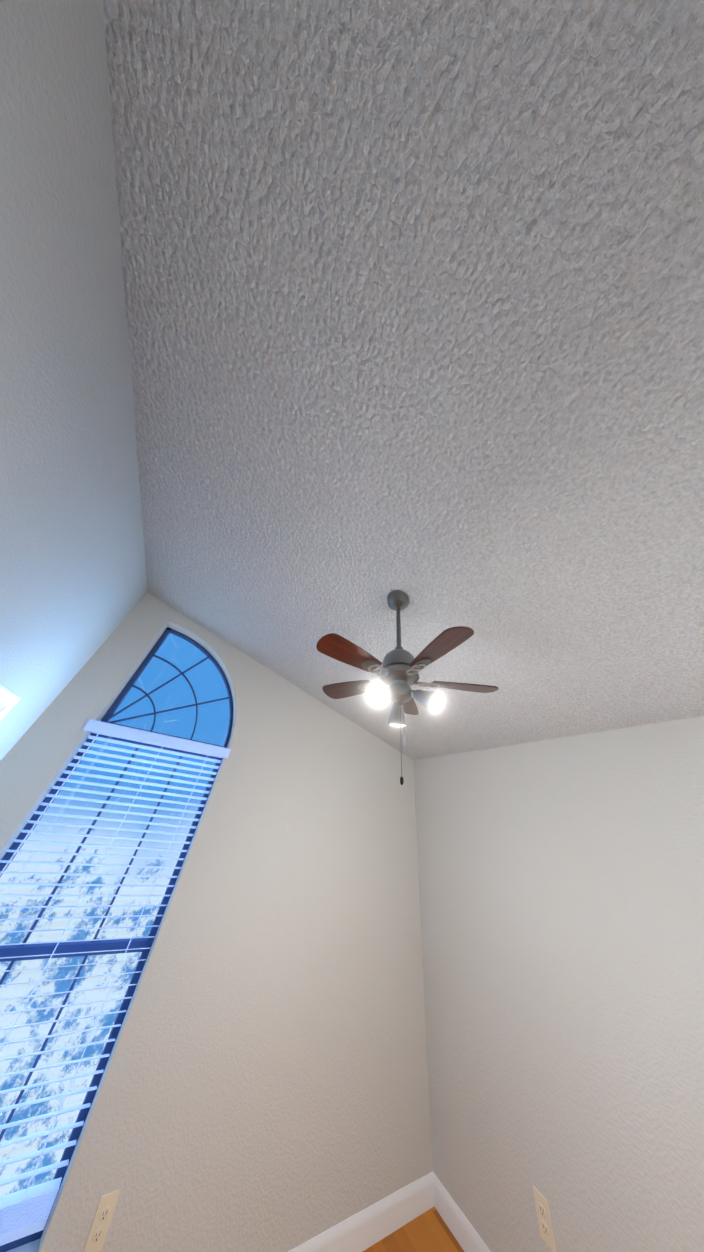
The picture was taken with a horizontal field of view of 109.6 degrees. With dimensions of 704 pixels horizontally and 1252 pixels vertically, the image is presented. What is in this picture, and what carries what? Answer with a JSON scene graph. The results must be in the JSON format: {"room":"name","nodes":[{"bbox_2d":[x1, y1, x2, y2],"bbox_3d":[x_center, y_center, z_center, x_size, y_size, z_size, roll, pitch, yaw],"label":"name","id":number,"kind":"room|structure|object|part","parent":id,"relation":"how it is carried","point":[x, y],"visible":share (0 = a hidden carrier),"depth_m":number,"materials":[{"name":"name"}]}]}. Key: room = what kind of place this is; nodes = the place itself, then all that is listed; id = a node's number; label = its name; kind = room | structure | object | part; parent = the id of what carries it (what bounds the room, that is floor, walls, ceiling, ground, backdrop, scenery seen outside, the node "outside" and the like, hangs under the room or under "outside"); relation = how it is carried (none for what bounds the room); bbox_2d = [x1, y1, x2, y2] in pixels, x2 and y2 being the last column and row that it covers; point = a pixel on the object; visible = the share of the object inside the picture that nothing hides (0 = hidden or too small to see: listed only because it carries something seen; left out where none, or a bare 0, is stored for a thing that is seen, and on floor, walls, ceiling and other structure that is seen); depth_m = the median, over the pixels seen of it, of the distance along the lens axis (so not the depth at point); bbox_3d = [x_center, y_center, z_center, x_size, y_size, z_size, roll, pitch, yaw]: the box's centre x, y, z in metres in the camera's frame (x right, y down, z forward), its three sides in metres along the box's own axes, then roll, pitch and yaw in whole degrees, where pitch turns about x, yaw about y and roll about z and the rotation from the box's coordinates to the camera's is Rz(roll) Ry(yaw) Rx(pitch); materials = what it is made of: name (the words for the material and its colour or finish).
{"room":"empty bedroom","nodes":[
{"label":"empty bedroom","id":0,"kind":"room"},
{"bbox_2d":[0,0,147,760],"bbox_3d":[-1.294,0.104,0.141,0.200,3.297,3.350,25,-42,-21],"label":"wall","id":1,"kind":"structure","parent":0,"point":[73,586],"depth_m":0.88,"materials":[{"name":"grey paint"}]},
{"bbox_2d":[0,685,20,720],"bbox_3d":[-1.707,1.009,0.403,0.013,2.125,0.938,25,-42,-21],"label":"window","id":2,"kind":"structure","parent":1,"relation":"attached to","point":[9,700],"depth_m":1.30,"materials":[{"name":"white"}]},
{"bbox_2d":[0,593,432,1251],"bbox_3d":[-0.765,1.640,2.022,3.682,3.328,0.200,25,-42,-21],"label":"wall","id":3,"kind":"structure","parent":0,"point":[264,1085],"depth_m":1.59,"materials":[{"name":"grey paint"}]},
{"bbox_2d":[6,1239,39,1251],"bbox_3d":[-1.631,2.350,0.779,0.997,0.084,0.170,25,-42,-21],"label":"window sill","id":4,"kind":"structure","parent":3,"relation":"attached to","point":[32,1246],"depth_m":1.00,"materials":[{"name":"white"}]},
{"bbox_2d":[83,1189,120,1251],"bbox_3d":[-1.055,2.514,1.046,0.070,0.115,0.009,25,-42,-21],"label":"electrical outlet","id":5,"kind":"object","parent":3,"relation":"attached to","point":[100,1224],"visible":1,"depth_m":1.05,"materials":[{"name":"beige plastic"}]},
{"bbox_2d":[0,627,232,1251],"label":"window","id":6,"kind":"structure","parent":3,"relation":"in","point":[49,948],"depth_m":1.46,"materials":[{"name":"blue glass"}]},
{"bbox_2d":[0,719,230,1245],"bbox_3d":[-1.533,1.560,1.390,0.962,1.786,0.102,25,-42,-21],"label":"window blinds","id":7,"kind":"object","parent":6,"relation":"attached to","point":[25,1212],"visible":0.9,"depth_m":1.45,"materials":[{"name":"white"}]},
{"bbox_3d":[-1.466,0.564,2.302,0.908,0.903,0.004,25,-42,-21],"label":"window arch glass","id":8,"kind":"part","parent":6,"relation":"part of","materials":[{"name":"blue glass"}]},
{"bbox_2d":[288,1172,435,1251],"bbox_3d":[-0.888,2.843,0.942,3.240,0.092,0.013,25,-42,-21],"label":"baseboard","id":9,"kind":"structure","parent":3,"relation":"attached to","point":[368,1227],"depth_m":1.38,"materials":[{"name":"white wood"}]},
{"bbox_2d":[103,0,703,759],"bbox_3d":[0.300,-0.197,1.560,3.682,1.059,3.750,25,-42,-21],"label":"ceiling","id":10,"kind":"structure","parent":0,"point":[415,298],"depth_m":0.81,"materials":[{"name":"white paint"}]},
{"bbox_2d":[316,590,498,784],"bbox_3d":[0.220,0.192,1.204,0.859,0.977,0.869,25,-42,-21],"label":"fan","id":11,"kind":"object","parent":10,"relation":"hanging from","point":[399,674],"visible":1,"depth_m":1.10,"materials":[{"name":"brown wood"}]},
{"bbox_3d":[-0.025,0.339,1.329,0.305,0.006,0.126,-18,-57,29],"label":"blade","id":12,"kind":"part","parent":11,"relation":"part of","materials":[{"name":"brown wood"}]},
{"bbox_3d":[-0.009,0.120,1.049,0.305,0.006,0.126,30,-55,-26],"label":"blade","id":13,"kind":"part","parent":11,"relation":"part of","materials":[{"name":"brown wood"}]},
{"bbox_3d":[0.121,0.286,1.041,0.095,0.084,0.081,25,-42,-21],"label":"bulb","id":14,"kind":"part","parent":11,"relation":"part of","materials":[{"name":"white glass"}]},
{"bbox_3d":[0.133,0.288,1.050,0.136,0.113,0.101,25,-42,-21],"label":"lamp shade","id":15,"kind":"part","parent":11,"relation":"part of","materials":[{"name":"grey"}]},
{"bbox_3d":[0.218,0.417,1.185,0.091,0.131,0.096,25,-42,-21],"label":"lamp shade","id":16,"kind":"part","parent":11,"relation":"part of","materials":[{"name":"grey glass"}]},
{"bbox_3d":[0.215,0.430,1.175,0.079,0.096,0.078,25,-42,-21],"label":"bulb","id":17,"kind":"part","parent":11,"relation":"part of","materials":[{"name":"white glass"}]},
{"bbox_3d":[0.306,0.443,1.406,0.126,0.006,0.305,5,-37,23],"label":"blade","id":18,"kind":"part","parent":11,"relation":"part of","materials":[{"name":"brown wood"}]},
{"bbox_3d":[0.326,0.320,1.059,0.098,0.113,0.135,25,-42,-21],"label":"lamp shade","id":19,"kind":"part","parent":11,"relation":"part of","materials":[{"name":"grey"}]},
{"bbox_3d":[0.333,0.318,1.046,0.079,0.084,0.096,25,-42,-21],"label":"bulb","id":20,"kind":"part","parent":11,"relation":"part of","materials":[{"name":"white glass"}]},
{"bbox_3d":[0.333,0.088,0.954,0.126,0.006,0.305,8,-36,-20],"label":"blade","id":21,"kind":"part","parent":11,"relation":"part of","materials":[{"name":"brown wood"}]},
{"label":"blade","id":22,"kind":"part","parent":11,"relation":"part of","materials":[{"name":"wood"}]},
{"bbox_2d":[363,1207,463,1251],"bbox_3d":[0.004,2.119,-0.273,3.682,0.100,3.750,25,-42,-21],"label":"floor","id":23,"kind":"structure","parent":0,"point":[428,1230],"depth_m":1.39,"materials":[{"name":"laminate"}]},
{"bbox_2d":[413,716,703,1251],"bbox_3d":[1.651,1.766,1.080,0.200,2.450,3.550,25,-42,-21],"label":"wall","id":24,"kind":"structure","parent":0,"point":[561,885],"depth_m":1.42,"materials":[{"name":"grey paint"}]},
{"bbox_2d":[432,1171,490,1251],"bbox_3d":[1.390,2.692,0.383,0.013,0.092,3.350,25,-42,-21],"label":"baseboard","id":25,"kind":"structure","parent":24,"relation":"attached to","point":[452,1215],"depth_m":1.43,"materials":[{"name":"white wood"}]},
{"bbox_2d":[532,1185,555,1251],"bbox_3d":[0.937,2.895,1.213,0.009,0.115,0.070,25,-42,-21],"label":"electrical outlet","id":26,"kind":"object","parent":24,"relation":"attached to","point":[544,1220],"visible":1,"depth_m":1.21,"materials":[{"name":"beige plastic"}]}
]}

